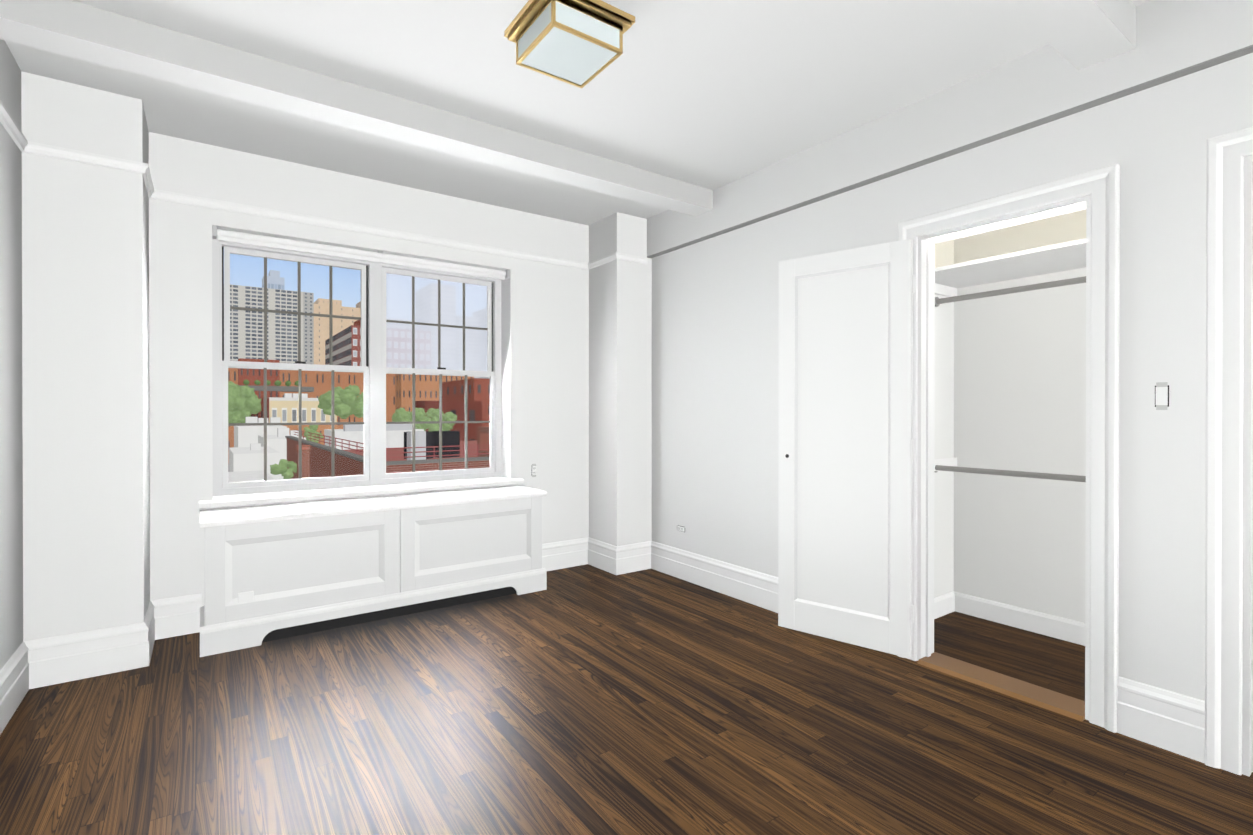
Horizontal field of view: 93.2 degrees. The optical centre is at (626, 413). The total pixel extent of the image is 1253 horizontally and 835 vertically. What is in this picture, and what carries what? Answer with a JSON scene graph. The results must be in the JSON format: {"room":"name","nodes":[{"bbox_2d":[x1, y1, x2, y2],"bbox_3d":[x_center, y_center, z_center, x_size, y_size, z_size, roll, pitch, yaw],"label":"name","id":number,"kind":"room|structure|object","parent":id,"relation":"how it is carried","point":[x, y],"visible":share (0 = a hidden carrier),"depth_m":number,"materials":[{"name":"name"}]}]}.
{"room":"empty bedroom","nodes":[
{"label":"empty bedroom","id":0,"kind":"room"},
{"bbox_2d":[0,39,22,669],"bbox_3d":[-1.505,-0.142,0.738,0.250,2.800,6.030,0,0,-35],"label":"wall","id":1,"kind":"structure","parent":0,"point":[11,528],"depth_m":2.53,"materials":[{"name":"white paint"}]},
{"bbox_2d":[0,0,712,216],"bbox_3d":[-0.898,-1.483,3.171,3.565,0.135,0.180,0,0,-35],"label":"beam","id":2,"kind":"structure","parent":1,"relation":"attached to","point":[78,30],"depth_m":2.71,"materials":[{"name":"paint"}]},
{"bbox_2d":[0,100,31,153],"bbox_3d":[-1.274,-1.204,0.646,0.024,0.055,5.020,0,0,-35],"label":"molding","id":3,"kind":"structure","parent":0,"point":[11,127],"depth_m":2.52,"materials":[{"name":"white paint"}]},
{"bbox_2d":[32,142,143,175],"bbox_3d":[-2.549,-1.211,2.805,0.390,0.055,0.024,0,0,-35],"label":"molding","id":4,"kind":"structure","parent":0,"point":[37,148],"depth_m":2.80,"materials":[{"name":"white paint"}]},
{"bbox_2d":[143,163,159,199],"bbox_3d":[-2.486,-1.212,3.083,0.024,0.055,0.404,0,0,-35],"label":"molding","id":5,"kind":"structure","parent":0,"point":[153,193],"depth_m":3.12,"materials":[{"name":"white paint"}]},
{"bbox_2d":[149,132,588,605],"bbox_3d":[-1.186,-0.155,4.465,5.090,2.800,0.275,0,0,-35],"label":"wall","id":6,"kind":"structure","parent":0,"point":[544,367],"depth_m":3.80,"materials":[{"name":"white paint"}]},
{"bbox_2d":[212,236,500,495],"bbox_3d":[-1.764,-0.297,4.146,1.860,1.592,0.094,0,0,-35],"label":"window","id":7,"kind":"structure","parent":6,"relation":"in","point":[415,321],"depth_m":4.15,"materials":[{"name":"white"}]},
{"bbox_2d":[212,225,509,279],"bbox_3d":[-1.663,-1.055,4.003,1.856,0.073,0.070,0,0,-35],"label":"roller blind","id":8,"kind":"object","parent":7,"relation":"attached to","point":[382,257],"visible":0.98,"depth_m":3.89,"materials":[{"name":"white fabric"}]},
{"bbox_2d":[199,477,523,509],"bbox_3d":[-1.669,0.520,4.025,2.000,0.042,0.265,0,0,-35],"label":"window stool","id":9,"kind":"structure","parent":6,"relation":"attached to","point":[287,496],"depth_m":3.84,"materials":[{"name":"white paint"}]},
{"bbox_2d":[532,464,535,476],"bbox_3d":[-0.720,0.445,4.624,0.041,0.104,0.009,0,0,-35],"label":"outlet","id":10,"kind":"object","parent":6,"relation":"attached to","point":[533,470],"visible":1,"depth_m":4.62,"materials":[{"name":"white plastic"}]},
{"bbox_2d":[160,190,587,268],"bbox_3d":[-1.465,-1.216,4.080,2.845,0.055,0.024,0,0,-35],"label":"molding","id":11,"kind":"structure","parent":0,"point":[164,195],"depth_m":3.85,"materials":[{"name":"white paint"}]},
{"bbox_2d":[5,0,1148,224],"bbox_3d":[0.360,-1.672,2.243,5.140,0.250,6.330,0,0,-35],"label":"ceiling","id":12,"kind":"structure","parent":0,"point":[711,94],"depth_m":2.73,"materials":[{"name":"paint"}]},
{"bbox_2d":[504,0,634,87],"bbox_3d":[-0.230,-1.478,2.357,0.380,0.138,0.380,0,0,-35],"label":"flush-mount ceiling light","id":13,"kind":"object","parent":12,"relation":"attached to","point":[578,43],"visible":1,"depth_m":2.29,"materials":[{"name":"white glass"}]},
{"bbox_2d":[1000,0,1135,69],"bbox_3d":[0.435,-1.464,1.297,3.565,0.160,0.180,0,0,-35],"label":"beam","id":14,"kind":"structure","parent":12,"relation":"attached to","point":[1079,34],"depth_m":2.15,"materials":[{"name":"paint"}]},
{"bbox_2d":[588,252,615,269],"bbox_3d":[-0.187,-1.218,4.718,0.024,0.055,0.404,0,0,-35],"label":"molding","id":15,"kind":"structure","parent":0,"point":[608,258],"depth_m":4.72,"materials":[{"name":"white paint"}]},
{"bbox_2d":[0,564,1252,834],"bbox_3d":[0.447,1.353,2.131,5.140,0.200,6.030,0,0,-35],"label":"floor","id":16,"kind":"structure","parent":0,"point":[584,700],"depth_m":2.29,"materials":[{"name":"brown wood"}]},
{"bbox_2d":[21,71,149,640],"bbox_3d":[-2.685,-0.149,2.978,0.425,2.800,0.410,0,0,-35],"label":"column","id":17,"kind":"structure","parent":16,"relation":"on","point":[85,395],"depth_m":2.81,"materials":[{"name":"white paint"}]},
{"bbox_2d":[199,485,546,656],"bbox_3d":[-1.502,0.899,3.791,1.990,0.698,0.457,0,0,-35],"label":"radiator cover","id":18,"kind":"object","parent":16,"relation":"on","point":[272,572],"visible":1,"depth_m":3.51,"materials":[{"name":"white paint"}]},
{"bbox_2d":[589,212,651,545],"bbox_3d":[-0.055,-0.156,4.849,0.340,2.800,0.410,0,0,-35],"label":"column","id":19,"kind":"structure","parent":16,"relation":"on","point":[620,402],"depth_m":4.70,"materials":[{"name":"white paint"}]},
{"bbox_2d":[918,652,1084,720],"bbox_3d":[1.728,1.243,2.741,0.185,0.016,0.684,0,0,-35],"label":"threshold","id":20,"kind":"object","parent":16,"relation":"on","point":[1059,703],"visible":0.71,"depth_m":2.69,"materials":[{"name":"brown wood"}]},
{"bbox_2d":[612,252,648,264],"bbox_3d":[0.051,-1.218,4.654,0.290,0.055,0.024,0,0,-35],"label":"molding","id":21,"kind":"structure","parent":0,"point":[620,256],"depth_m":4.64,"materials":[{"name":"white paint"}]},
{"bbox_2d":[934,240,953,597],"bbox_3d":[1.702,-0.151,3.553,0.780,2.800,0.100,0,0,-35],"label":"wall","id":22,"kind":"structure","parent":0,"point":[944,251],"depth_m":3.69,"materials":[{"name":"white paint"}]},
{"bbox_2d":[934,591,955,618],"bbox_3d":[1.735,1.189,3.511,0.780,0.120,0.015,0,0,-35],"label":"baseboard","id":23,"kind":"structure","parent":22,"relation":"attached to","point":[944,604],"depth_m":3.67,"materials":[{"name":"white paint"}]},
{"bbox_2d":[934,458,1085,481],"bbox_3d":[2.246,0.320,3.052,0.060,0.080,1.346,0,0,-35],"label":"hanging rail","id":24,"kind":"object","parent":22,"relation":"attached to","point":[947,464],"depth_m":3.29,"materials":[{"name":"silver metal"}]},
{"bbox_2d":[652,53,1252,700],"bbox_3d":[1.588,-0.149,2.937,0.120,2.800,5.430,0,0,-35],"label":"wall","id":25,"kind":"structure","parent":0,"point":[714,383],"depth_m":2.43,"materials":[{"name":"white paint"}]},
{"bbox_2d":[0,537,1204,762],"bbox_3d":[0.068,1.146,1.861,3.610,0.216,5.430,0,0,-35],"label":"baseboard","id":26,"kind":"structure","parent":25,"relation":"attached to","point":[1162,719],"depth_m":2.86,"materials":[{"name":"white paint"}]},
{"bbox_2d":[677,525,685,531],"bbox_3d":[0.411,0.873,4.482,0.009,0.041,0.104,0,0,-35],"label":"outlet","id":27,"kind":"object","parent":25,"relation":"attached to","point":[681,528],"visible":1,"depth_m":4.47,"materials":[{"name":"white plastic"}]},
{"bbox_2d":[778,239,913,658],"bbox_3d":[1.166,0.177,3.209,0.722,2.105,0.036,0,0,40],"label":"closet door","id":28,"kind":"structure","parent":25,"relation":"in","point":[845,406],"depth_m":3.18,"materials":[{"name":"white paint"}]},
{"bbox_2d":[647,0,1252,257],"bbox_3d":[1.637,-1.395,2.716,0.050,0.306,5.020,0,0,-35],"label":"beam","id":29,"kind":"structure","parent":25,"relation":"attached to","point":[1175,39],"depth_m":2.72,"materials":[{"name":"paint"}]},
{"bbox_2d":[897,163,1119,732],"bbox_3d":[1.721,0.136,2.732,0.162,2.230,0.900,0,0,-35],"label":"trim","id":30,"kind":"structure","parent":25,"relation":"attached to","point":[1095,194],"depth_m":2.41,"materials":[{"name":"white paint"}]},
{"bbox_2d":[935,238,1085,296],"bbox_3d":[2.135,-0.764,2.969,0.807,0.080,1.348,0,0,-35],"label":"closet shelf","id":31,"kind":"object","parent":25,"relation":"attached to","point":[1054,258],"visible":0.31,"depth_m":3.19,"materials":[{"name":"white paint"}]},
{"bbox_2d":[935,276,1085,306],"bbox_3d":[2.261,-0.675,3.059,0.060,0.059,1.346,0,0,-35],"label":"hanging rail","id":32,"kind":"object","parent":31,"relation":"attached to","point":[1045,285],"visible":0.33,"depth_m":3.25,"materials":[{"name":"silver metal"}]},
{"bbox_2d":[1155,382,1168,409],"bbox_3d":[2.012,-0.065,2.229,0.009,0.104,0.041,0,0,-35],"label":"light switch","id":33,"kind":"object","parent":25,"relation":"attached to","point":[1161,395],"visible":1,"depth_m":2.23,"materials":[{"name":"white plastic"}]},
{"bbox_2d":[1205,127,1252,776],"bbox_3d":[2.394,0.140,1.786,0.162,2.230,0.917,0,0,-35],"label":"trim","id":34,"kind":"structure","parent":25,"relation":"attached to","point":[1229,468],"depth_m":2.07,"materials":[{"name":"white paint"}]},
{"bbox_2d":[1251,494,1252,771],"bbox_3d":[2.368,0.189,1.767,0.073,2.107,0.697,0,0,-35],"label":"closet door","id":35,"kind":"structure","parent":25,"relation":"in","point":[1252,633],"depth_m":2.05,"materials":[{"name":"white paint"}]},
{"bbox_2d":[954,210,1085,622],"bbox_3d":[2.505,-0.150,3.234,0.100,2.800,1.550,0,0,-35],"label":"wall","id":36,"kind":"structure","parent":0,"point":[1010,381],"depth_m":3.44,"materials":[{"name":"white paint"}]},
{"bbox_2d":[955,592,1084,645],"bbox_3d":[2.458,1.190,3.205,0.015,0.120,1.350,0,0,-35],"label":"baseboard","id":37,"kind":"structure","parent":36,"relation":"attached to","point":[1062,628],"depth_m":3.43,"materials":[{"name":"white paint"}]},
{"label":"outside","id":38,"kind":"structure","parent":0,"visible":0},
{"bbox_2d":[228,270,489,481],"bbox_3d":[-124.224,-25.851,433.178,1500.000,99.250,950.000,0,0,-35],"label":"city","id":39,"kind":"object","parent":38,"point":[285,393],"depth_m":88.61}
]}

